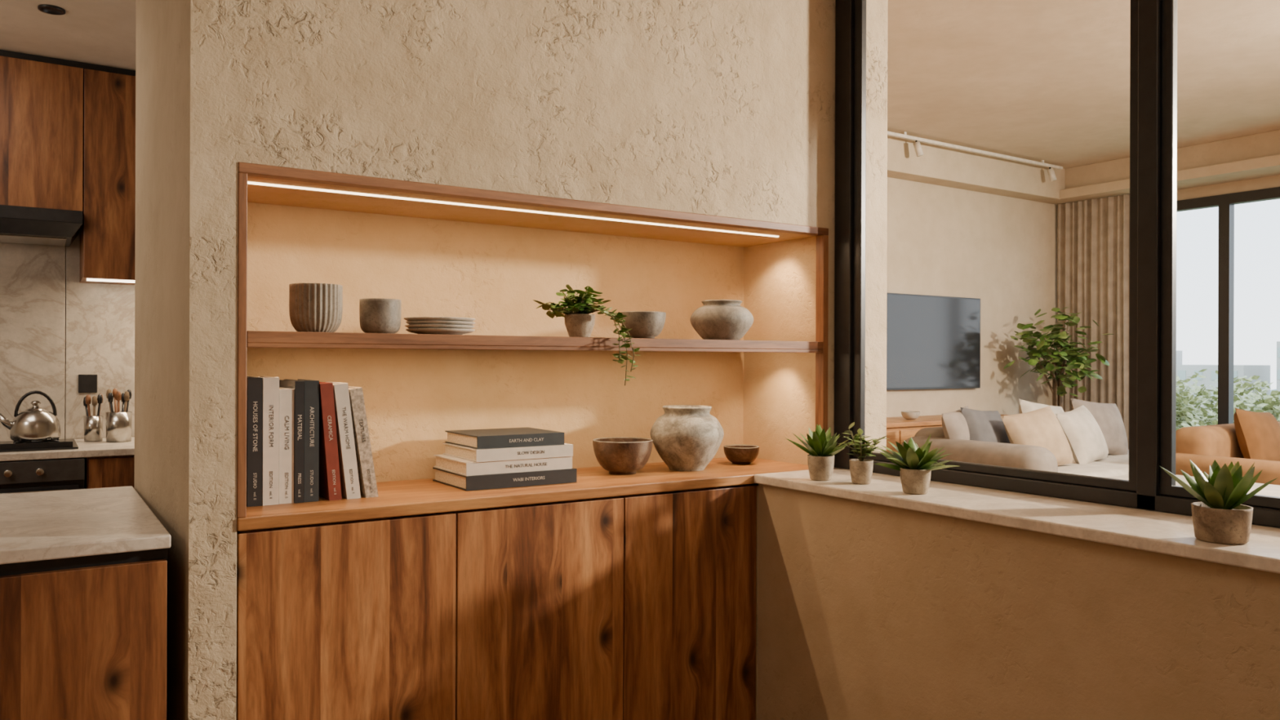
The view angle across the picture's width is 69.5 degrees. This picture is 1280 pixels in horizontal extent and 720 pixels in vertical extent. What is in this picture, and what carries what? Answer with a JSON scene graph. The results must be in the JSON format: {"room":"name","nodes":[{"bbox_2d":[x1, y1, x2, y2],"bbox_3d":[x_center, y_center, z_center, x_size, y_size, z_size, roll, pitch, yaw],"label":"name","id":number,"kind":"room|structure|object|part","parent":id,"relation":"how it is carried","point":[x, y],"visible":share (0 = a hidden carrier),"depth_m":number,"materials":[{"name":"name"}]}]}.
{"room":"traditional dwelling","nodes":[
{"label":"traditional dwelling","id":0,"kind":"room"},
{"bbox_2d":[0,231,134,441],"bbox_3d":[-2.813,-0.050,4.539,4.900,2.800,0.125,0,0,-33],"label":"wall","id":1,"kind":"structure","parent":0,"point":[35,354],"depth_m":4.47,"materials":[{"name":"stone"}]},
{"bbox_2d":[0,49,135,284],"bbox_3d":[-2.659,-0.856,4.318,4.690,0.984,0.440,0,0,-33],"label":"upper cabinet","id":2,"kind":"object","parent":1,"relation":"attached to","point":[68,127],"visible":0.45,"depth_m":4.14,"materials":[{"name":"brown wood"}]},
{"bbox_2d":[0,204,82,246],"bbox_3d":[-2.866,-0.605,4.140,0.608,0.121,0.470,0,0,-33],"label":"range hood","id":3,"kind":"object","parent":2,"relation":"attached to","point":[18,224],"visible":1,"depth_m":4.06,"materials":[{"name":"metal"}]},
{"bbox_3d":[-2.721,-0.992,4.024,0.500,0.645,0.018,0,0,-33],"label":"door panel","id":4,"kind":"part","parent":2,"relation":"part of","materials":[{"name":"brown wood"}]},
{"bbox_3d":[-2.665,-1.331,4.330,4.690,0.034,0.410,0,0,-33],"label":"cornice","id":5,"kind":"part","parent":2,"relation":"part of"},
{"bbox_3d":[-2.340,-0.842,4.275,0.406,0.943,0.018,0,0,-33],"label":"door panel","id":6,"kind":"part","parent":2,"relation":"part of","materials":[{"name":"brown wood"}]},
{"bbox_2d":[78,374,97,392],"bbox_3d":[-2.710,0.116,4.527,0.080,0.090,0.009,0,0,-33],"label":"wall outlet","id":7,"kind":"object","parent":1,"relation":"attached to","point":[86,383],"visible":1,"depth_m":4.52,"materials":[{"name":"black plastic"}]},
{"bbox_2d":[0,0,136,70],"bbox_3d":[-0.737,-1.393,1.488,4.800,0.100,7.300,0,0,-33],"label":"ceiling","id":8,"kind":"structure","parent":0,"point":[95,32],"depth_m":3.77,"materials":[{"name":"paint"}]},
{"bbox_2d":[37,4,65,15],"bbox_3d":[-2.257,-1.344,3.539,0.090,0.008,0.090,0,0,-33],"label":"recessed light","id":9,"kind":"object","parent":8,"relation":"in","point":[46,8],"depth_m":3.54,"materials":[{"name":"black metal"}]},
{"bbox_2d":[133,0,888,719],"bbox_3d":[-0.341,0.009,3.111,2.320,2.700,0.970,0,0,-33],"label":"wall","id":10,"kind":"structure","parent":0,"point":[719,108],"depth_m":2.71,"materials":[{"name":"paint"}]},
{"bbox_2d":[236,162,828,517],"bbox_3d":[-0.266,-0.044,2.847,1.894,0.826,0.453,0,0,-33],"label":"trim","id":11,"kind":"structure","parent":10,"relation":"attached to","point":[257,183],"depth_m":2.65,"materials":[{"name":"brown wood"}]},
{"bbox_3d":[-1.048,-0.035,2.332,0.020,0.802,0.453,0,0,-33],"label":"frame","id":12,"kind":"part","parent":11,"relation":"part of","materials":[{"name":"brown wood"}]},
{"bbox_3d":[-0.267,-0.447,2.869,1.874,0.020,0.415,0,0,-33],"label":"ceiling panel","id":13,"kind":"part","parent":11,"relation":"part of","materials":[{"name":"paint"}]},
{"bbox_3d":[-0.150,-0.445,2.674,1.894,0.024,0.038,0,0,-33],"label":"frame","id":14,"kind":"part","parent":11,"relation":"part of","materials":[{"name":"brown wood"}]},
{"bbox_3d":[0.629,-0.029,3.189,0.024,0.802,0.038,0,0,-33],"label":"frame","id":15,"kind":"part","parent":11,"relation":"part of","materials":[{"name":"brown wood"}]},
{"bbox_2d":[246,330,822,353],"bbox_3d":[-0.268,-0.046,2.846,1.850,0.039,0.453,0,0,-33],"label":"wall shelf","id":16,"kind":"object","parent":10,"relation":"attached to","point":[255,339],"visible":0.85,"depth_m":2.50,"materials":[{"name":"brown wood"}]},
{"bbox_2d":[288,282,342,332],"bbox_3d":[-0.823,-0.130,2.344,0.129,0.123,0.128,0,0,-33],"label":"cup","id":17,"kind":"object","parent":16,"relation":"on","point":[313,307],"visible":0.91,"depth_m":2.29,"materials":[{"name":"ceramic"}]},
{"bbox_2d":[359,297,401,333],"bbox_3d":[-0.685,-0.114,2.435,0.106,0.092,0.106,0,0,-33],"label":"ceramic cup","id":18,"kind":"object","parent":16,"relation":"on","point":[376,315],"visible":0.87,"depth_m":2.39,"materials":[{"name":"grey ceramic"}]},
{"bbox_2d":[403,316,475,334],"bbox_3d":[-0.552,-0.091,2.546,0.194,0.048,0.194,0,0,-33],"label":"plates","id":19,"kind":"object","parent":16,"relation":"on","point":[417,325],"visible":0.91,"depth_m":2.47,"materials":[{"name":"white ceramic"}]},
{"bbox_2d":[532,284,640,385],"bbox_3d":[-0.151,-0.076,2.749,0.319,0.301,0.208,0,0,6],"label":"trailing plant","id":20,"kind":"object","parent":16,"relation":"on","point":[578,323],"visible":0.98,"depth_m":2.73,"materials":[{"name":"green plant"}]},
{"bbox_2d":[620,311,666,338],"bbox_3d":[0.009,-0.107,2.893,0.144,0.084,0.144,0,0,-33],"label":"ceramic bowl","id":21,"kind":"object","parent":16,"relation":"on","point":[643,324],"visible":0.84,"depth_m":2.84,"materials":[{"name":"grey ceramic"}]},
{"bbox_2d":[689,299,753,340],"bbox_3d":[0.274,-0.131,3.085,0.212,0.133,0.212,0,0,-33],"label":"ceramic jar","id":22,"kind":"object","parent":16,"relation":"on","point":[717,319],"visible":0.93,"depth_m":3.01,"materials":[{"name":"grey ceramic"}]},
{"bbox_2d":[886,177,1057,417],"bbox_3d":[1.662,-0.104,6.254,4.340,2.940,0.148,0,0,-33],"label":"wall","id":23,"kind":"structure","parent":0,"point":[999,251],"depth_m":6.64,"materials":[{"name":"paint"}]},
{"bbox_3d":[1.980,-0.123,6.403,1.155,0.650,0.047,0,0,-33],"label":"television","id":24,"kind":"part","parent":23,"relation":"part of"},
{"bbox_2d":[757,484,1279,719],"bbox_3d":[1.742,0.885,1.359,0.450,0.962,4.248,0,0,-33],"label":"wall","id":25,"kind":"structure","parent":0,"point":[867,611],"depth_m":2.28,"materials":[{"name":"paint"}]},
{"bbox_2d":[754,467,1279,573],"bbox_3d":[1.747,0.390,1.361,0.503,0.028,4.248,0,0,-33],"label":"windowsill","id":26,"kind":"object","parent":25,"relation":"on","point":[1162,532],"visible":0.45,"depth_m":2.23,"materials":[{"name":"stone"}]},
{"bbox_2d":[784,424,853,480],"bbox_3d":[0.566,0.286,2.862,0.206,0.170,0.196,0,0,-33],"label":"potted succulent","id":27,"kind":"object","parent":26,"relation":"on","point":[821,449],"visible":1,"depth_m":2.84,"materials":[{"name":"green plant"}]},
{"bbox_2d":[838,422,888,484],"bbox_3d":[0.672,0.279,2.795,0.139,0.186,0.143,0,0,-33],"label":"potted herb","id":28,"kind":"object","parent":26,"relation":"on","point":[861,468],"visible":1,"depth_m":2.76,"materials":[{"name":"plant"}]},
{"bbox_2d":[874,433,956,494],"bbox_3d":[0.778,0.288,2.583,0.234,0.168,0.211,0,0,23],"label":"potted succulent","id":29,"kind":"object","parent":26,"relation":"on","point":[914,464],"visible":1,"depth_m":2.55,"materials":[{"name":"green plant"}]},
{"bbox_2d":[834,0,1279,528],"bbox_3d":[1.863,-0.459,1.436,0.050,1.670,4.248,0,0,-33],"label":"frame","id":30,"kind":"object","parent":26,"relation":"on","point":[1153,23],"visible":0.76,"depth_m":2.34,"materials":[{"name":"black metal"}]},
{"bbox_2d":[1160,459,1277,544],"bbox_3d":[1.217,0.291,1.907,0.198,0.166,0.164,0,0,-20],"label":"potted succulent","id":31,"kind":"object","parent":26,"relation":"on","point":[1220,517],"visible":1,"depth_m":1.88,"materials":[{"name":"plant"}]},
{"bbox_2d":[887,0,1279,168],"bbox_3d":[3.295,-1.519,3.576,4.570,0.100,6.350,0,0,-33],"label":"ceiling","id":32,"kind":"structure","parent":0,"point":[1048,81],"depth_m":4.75,"materials":[{"name":"beige paint"}]},
{"bbox_2d":[887,131,1062,182],"bbox_3d":[1.689,-1.401,5.938,3.550,0.146,0.063,0,0,-33],"label":"track light","id":33,"kind":"object","parent":32,"relation":"attached to","point":[917,145],"visible":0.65,"depth_m":6.31,"materials":[{"name":"white metal"}]},
{"bbox_2d":[1176,174,1279,200],"bbox_3d":[5.175,-0.042,4.778,0.100,3.040,6.280,0,0,-33],"label":"wall","id":34,"kind":"structure","parent":0,"point":[1273,181],"depth_m":6.37,"materials":[{"name":"paint"}]},
{"bbox_2d":[887,129,1279,204],"bbox_3d":[3.362,-1.348,3.591,4.240,0.240,6.260,0,0,-33],"label":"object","id":35,"kind":"structure","parent":34,"relation":"attached to","point":[1255,156],"depth_m":6.37,"materials":[{"name":"paint"}]},
{"bbox_2d":[1057,194,1129,449],"bbox_3d":[3.442,-0.081,7.025,0.042,2.285,0.580,0,0,-33],"label":"curtain","id":36,"kind":"object","parent":34,"relation":"hanging from","point":[1093,235],"visible":0.59,"depth_m":6.98,"materials":[{"name":"fabric"}]},
{"bbox_2d":[1176,186,1279,424],"bbox_3d":[5.154,-0.072,4.746,0.070,2.140,5.450,0,0,-33],"label":"frame","id":37,"kind":"object","parent":34,"relation":"attached to","point":[1225,202],"visible":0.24,"depth_m":6.38,"materials":[{"name":"black metal"}]},
{"bbox_3d":[-1.005,1.406,1.317,4.180,0.100,7.300,0,0,-33],"label":"floor","id":38,"kind":"structure","parent":0,"visible":0},
{"bbox_2d":[0,457,84,494],"bbox_3d":[-2.796,0.885,4.008,0.630,0.930,0.634,0,0,-33],"label":"oven","id":39,"kind":"object","parent":38,"relation":"on","point":[65,473],"visible":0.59,"depth_m":3.86,"materials":[{"name":"metal"}]},
{"bbox_2d":[0,436,134,488],"bbox_3d":[-2.590,0.859,4.205,4.690,0.945,0.670,0,0,-33],"label":"kitchen counter","id":40,"kind":"object","parent":38,"relation":"on","point":[107,464],"visible":0.02,"depth_m":4.00,"materials":[{"name":"wood"}]},
{"bbox_2d":[0,436,134,461],"bbox_3d":[-2.589,0.401,4.205,4.690,0.030,0.670,0,0,-33],"label":"countertop","id":41,"kind":"structure","parent":40,"relation":"on","point":[86,449],"depth_m":3.96,"materials":[{"name":"stone"}]},
{"bbox_2d":[0,438,78,452],"bbox_3d":[-2.820,0.365,4.047,0.590,0.039,0.500,0,0,-33],"label":"gas cooktop","id":42,"kind":"object","parent":41,"relation":"in","point":[54,444],"visible":0.7,"depth_m":3.95,"materials":[{"name":"black metal"}]},
{"bbox_2d":[0,390,61,440],"bbox_3d":[-2.634,0.239,4.005,0.186,0.212,0.208,0,0,19],"label":"kettle","id":43,"kind":"object","parent":42,"relation":"on","point":[36,423],"visible":1,"depth_m":3.96,"materials":[{"name":"metal"}]},
{"bbox_2d":[83,393,103,441],"bbox_3d":[-2.593,0.273,4.375,0.083,0.225,0.082,0,0,-33],"label":"utensil holder","id":44,"kind":"object","parent":41,"relation":"on","point":[93,424],"visible":1,"depth_m":4.35,"materials":[{"name":"metal"}]},
{"bbox_2d":[105,388,132,442],"bbox_3d":[-2.465,0.260,4.364,0.110,0.251,0.110,0,0,-17],"label":"utensil holder","id":45,"kind":"object","parent":41,"relation":"on","point":[118,424],"visible":1,"depth_m":4.33,"materials":[{"name":"metal"}]},
{"bbox_3d":[-2.152,0.850,4.126,0.545,0.845,0.025,0,0,-33],"label":"door panel","id":46,"kind":"part","parent":40,"relation":"part of","materials":[{"name":"brown wood"}]},
{"bbox_2d":[0,485,171,719],"bbox_3d":[-2.336,0.859,1.787,2.452,0.945,0.948,0,0,-33],"label":"base cabinet","id":47,"kind":"object","parent":38,"relation":"on","point":[83,572],"visible":1,"depth_m":2.01,"materials":[{"name":"wood"}]},
{"bbox_3d":[-1.429,0.873,1.850,0.856,0.845,0.022,0,0,-33],"label":"door panel","id":48,"kind":"part","parent":47,"relation":"part of","materials":[{"name":"brown wood"}]},
{"bbox_2d":[0,485,171,564],"bbox_3d":[-2.334,0.402,1.787,2.452,0.030,0.948,0,0,-33],"label":"countertop","id":49,"kind":"structure","parent":47,"relation":"on","point":[40,526],"depth_m":2.18,"materials":[{"name":"stone"}]},
{"bbox_2d":[235,457,808,719],"bbox_3d":[-0.268,0.854,2.846,1.894,0.970,0.456,0,0,-33],"label":"base cabinet","id":50,"kind":"object","parent":38,"relation":"on","point":[602,595],"visible":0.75,"depth_m":2.54,"materials":[{"name":"brown wood"}]},
{"bbox_3d":[-0.717,0.842,2.301,0.536,0.872,0.024,0,0,-33],"label":"door panel","id":51,"kind":"part","parent":50,"relation":"part of","materials":[{"name":"brown wood"}]},
{"bbox_2d":[236,457,808,531],"bbox_3d":[-0.267,0.384,2.846,1.894,0.030,0.456,0,0,-33],"label":"countertop","id":52,"kind":"structure","parent":50,"relation":"on","point":[416,496],"depth_m":2.59,"materials":[{"name":"brown wood"}]},
{"bbox_2d":[246,376,377,506],"bbox_3d":[-0.901,0.208,2.481,0.329,0.327,0.225,0,0,-33],"label":"books","id":53,"kind":"object","parent":52,"relation":"on","point":[308,440],"visible":1,"depth_m":2.38,"materials":[{"name":"paper"}]},
{"bbox_2d":[432,426,577,490],"bbox_3d":[-0.410,0.292,2.796,0.355,0.152,0.261,0,0,-33],"label":"books","id":54,"kind":"object","parent":52,"relation":"on","point":[473,460],"visible":1,"depth_m":2.70,"materials":[{"name":"paper"}]},
{"bbox_2d":[592,436,653,475],"bbox_3d":[-0.056,0.314,3.009,0.196,0.110,0.196,0,0,-33],"label":"ceramic bowl","id":55,"kind":"object","parent":52,"relation":"on","point":[619,455],"visible":1,"depth_m":2.94,"materials":[{"name":"brown ceramic"}]},
{"bbox_2d":[649,404,724,471],"bbox_3d":[0.159,0.263,3.120,0.249,0.214,0.249,0,0,-33],"label":"ceramic vase","id":56,"kind":"object","parent":52,"relation":"on","point":[686,437],"visible":1,"depth_m":3.04,"materials":[{"name":"beige ceramic"}]},
{"bbox_2d":[723,444,759,464],"bbox_3d":[0.364,0.340,3.307,0.128,0.062,0.128,0,0,-33],"label":"ceramic bowl","id":57,"kind":"object","parent":52,"relation":"on","point":[735,454],"visible":1,"depth_m":3.26,"materials":[{"name":"brown ceramic"}]},
{"bbox_3d":[-0.273,0.843,2.594,0.521,0.872,0.024,0,0,-33],"label":"door panel","id":58,"kind":"part","parent":50,"relation":"part of","materials":[{"name":"brown wood"}]},
{"bbox_3d":[0.160,0.845,2.880,0.509,0.872,0.024,0,0,-33],"label":"door panel","id":59,"kind":"part","parent":50,"relation":"part of","materials":[{"name":"brown wood"}]},
{"bbox_3d":[3.278,1.121,3.542,4.520,0.100,6.300,0,0,-33],"label":"floor","id":60,"kind":"structure","parent":0,"visible":0},
{"bbox_2d":[886,414,1008,453],"bbox_3d":[1.496,0.725,5.857,2.650,0.680,0.410,0,0,-33],"label":"tv console","id":61,"kind":"object","parent":60,"relation":"on","point":[899,429],"visible":0.05,"depth_m":5.75,"materials":[{"name":"brown wood"}]},
{"bbox_2d":[901,410,919,419],"bbox_3d":[1.751,0.359,5.971,0.120,0.052,0.120,0,0,-33],"label":"decorative bowl","id":62,"kind":"object","parent":61,"relation":"on","point":[908,415],"visible":1,"depth_m":5.93,"materials":[{"name":"white ceramic"}]},
{"bbox_2d":[901,426,1128,477],"bbox_3d":[2.560,0.734,5.523,2.040,0.670,0.920,0,0,-33],"label":"sofa","id":63,"kind":"object","parent":60,"relation":"on","point":[1000,454],"visible":0.22,"depth_m":4.93,"materials":[{"name":"beige fabric"}]},
{"bbox_3d":[2.432,0.658,5.845,1.900,0.520,0.240,0,0,-33],"label":"backrest","id":64,"kind":"part","parent":63,"relation":"part of","materials":[{"name":"beige fabric"}]},
{"bbox_2d":[941,405,969,439],"bbox_3d":[1.822,0.416,5.227,0.333,0.306,0.137,0,0,-41],"label":"throw pillow","id":65,"kind":"object","parent":63,"relation":"on","point":[954,424],"visible":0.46,"depth_m":5.14,"materials":[{"name":"beige fabric"}]},
{"bbox_3d":[1.817,0.724,5.033,0.260,0.565,0.920,0,0,-33],"label":"arm","id":66,"kind":"part","parent":63,"relation":"part of","materials":[{"name":"beige fabric"}]},
{"bbox_2d":[960,407,1010,443],"bbox_3d":[1.983,0.442,5.274,0.412,0.351,0.188,0,0,-40],"label":"throw pillow","id":67,"kind":"object","parent":63,"relation":"on","point":[983,425],"visible":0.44,"depth_m":5.20,"materials":[{"name":"grey fabric"}]},
{"bbox_2d":[1000,405,1075,465],"bbox_3d":[2.241,0.448,5.192,0.412,0.370,0.206,0,0,-27],"label":"throw pillow","id":68,"kind":"object","parent":63,"relation":"on","point":[1041,427],"visible":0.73,"depth_m":5.14,"materials":[{"name":"beige fabric"}]},
{"bbox_2d":[1018,399,1064,416],"bbox_3d":[2.456,0.429,5.574,0.438,0.391,0.201,0,0,-27],"label":"throw pillow","id":69,"kind":"object","parent":63,"relation":"on","point":[1025,406],"visible":0.15,"depth_m":5.53,"materials":[{"name":"beige fabric"}]},
{"bbox_2d":[1055,404,1108,464],"bbox_3d":[2.622,0.449,5.467,0.413,0.349,0.199,0,0,-40],"label":"throw pillow","id":70,"kind":"object","parent":63,"relation":"on","point":[1086,439],"visible":0.91,"depth_m":5.37,"materials":[{"name":"beige fabric"}]},
{"bbox_2d":[1057,461,1128,477],"bbox_3d":[2.354,0.693,5.255,0.880,0.190,0.700,0,0,-33],"label":"seat cushion","id":71,"kind":"object","parent":63,"relation":"on","point":[1095,468],"depth_m":5.07,"materials":[{"name":"beige fabric"}]},
{"bbox_2d":[1070,397,1128,454],"bbox_3d":[2.918,0.430,5.854,0.456,0.380,0.199,0,0,-27],"label":"throw pillow","id":72,"kind":"object","parent":63,"relation":"on","point":[1108,416],"visible":0.59,"depth_m":5.80,"materials":[{"name":"beige fabric"}]},
{"bbox_2d":[1094,449,1128,464],"bbox_3d":[3.099,0.696,5.746,0.895,0.190,0.700,0,0,-33],"label":"seat cushion","id":73,"kind":"object","parent":63,"relation":"on","point":[1116,459],"depth_m":5.58,"materials":[{"name":"beige fabric"}]},
{"bbox_2d":[1004,306,1114,408],"bbox_3d":[2.998,0.338,6.608,0.862,1.464,0.525,0,0,-33],"label":"potted tree","id":74,"kind":"object","parent":60,"relation":"on","point":[1068,357],"visible":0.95,"depth_m":6.65,"materials":[{"name":"green plant"}]},
{"bbox_2d":[1106,474,1279,497],"bbox_3d":[2.571,0.837,4.362,1.100,0.465,0.950,0,0,-33],"label":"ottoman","id":75,"kind":"object","parent":60,"relation":"on","point":[1270,490],"visible":0.02,"depth_m":4.40,"materials":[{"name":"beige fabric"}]},
{"bbox_2d":[1175,421,1279,484],"bbox_3d":[3.582,0.723,5.118,1.300,0.700,0.760,0,0,-33],"label":"armchair","id":76,"kind":"object","parent":60,"relation":"on","point":[1202,445],"visible":0.12,"depth_m":5.00,"materials":[{"name":"leather"}]},
{"bbox_3d":[3.459,0.622,5.360,1.120,0.500,0.220,0,0,-33],"label":"backrest","id":77,"kind":"part","parent":76,"relation":"part of","materials":[{"name":"leather"}]},
{"bbox_3d":[3.111,0.716,4.796,0.160,0.410,0.740,0,0,-33],"label":"arm","id":78,"kind":"part","parent":76,"relation":"part of","materials":[{"name":"leather"}]},
{"bbox_2d":[1233,407,1279,461],"bbox_3d":[3.464,0.452,5.136,0.435,0.378,0.201,0,0,-28],"label":"throw pillow","id":79,"kind":"object","parent":76,"relation":"on","point":[1258,433],"visible":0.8,"depth_m":5.04,"materials":[{"name":"brown fabric"}]},
{"label":"outside","id":80,"kind":"structure","parent":0,"visible":0},
{"bbox_3d":[25.241,4.498,22.643,52.900,0.100,70.000,0,0,-33],"label":"ground","id":81,"kind":"structure","parent":80,"visible":0},
{"bbox_2d":[1175,416,1217,430],"bbox_3d":[10.792,2.282,21.511,3.356,4.056,5.356,0,0,-20],"label":"tree","id":82,"kind":"object","parent":81,"relation":"on","point":[1194,422],"visible":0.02,"depth_m":20.02,"materials":[{"name":"green plant"}]},
{"bbox_2d":[1176,396,1217,427],"bbox_3d":[12.530,2.524,21.136,3.919,3.606,5.426,0,0,-33],"label":"tree","id":83,"kind":"object","parent":81,"relation":"on","point":[1192,406],"visible":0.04,"depth_m":21.21,"materials":[{"name":"green plant"}]},
{"bbox_2d":[1175,375,1279,431],"bbox_3d":[12.702,2.310,19.590,4.925,4.023,5.144,0,0,-15],"label":"tree","id":84,"kind":"object","parent":81,"relation":"on","point":[1186,397],"visible":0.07,"depth_m":20.65,"materials":[{"name":"green plant"}]},
{"bbox_2d":[1176,341,1279,413],"bbox_3d":[33.182,1.776,46.828,3.030,5.400,17.650,0,0,-33],"label":"building","id":85,"kind":"structure","parent":81,"relation":"on","point":[1184,372],"depth_m":48.71,"materials":[{"name":"white concrete"}]},
{"bbox_2d":[1176,368,1279,427],"bbox_3d":[12.950,2.196,23.417,5.597,4.244,6.246,0,0,19],"label":"tree","id":86,"kind":"object","parent":81,"relation":"on","point":[1242,390],"visible":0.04,"depth_m":22.00,"materials":[{"name":"green plant"}]},
{"bbox_2d":[1176,379,1279,428],"bbox_3d":[14.856,2.162,21.981,5.091,4.326,4.522,0,0,12],"label":"tree","id":87,"kind":"object","parent":81,"relation":"on","point":[1199,392],"visible":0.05,"depth_m":23.25,"materials":[{"name":"green plant"}]},
{"bbox_2d":[1233,390,1279,422],"bbox_3d":[15.580,2.256,19.890,3.014,4.144,6.098,0,0,-39],"label":"tree","id":88,"kind":"object","parent":81,"relation":"on","point":[1275,400],"visible":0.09,"depth_m":20.67,"materials":[{"name":"green plant"}]}
]}

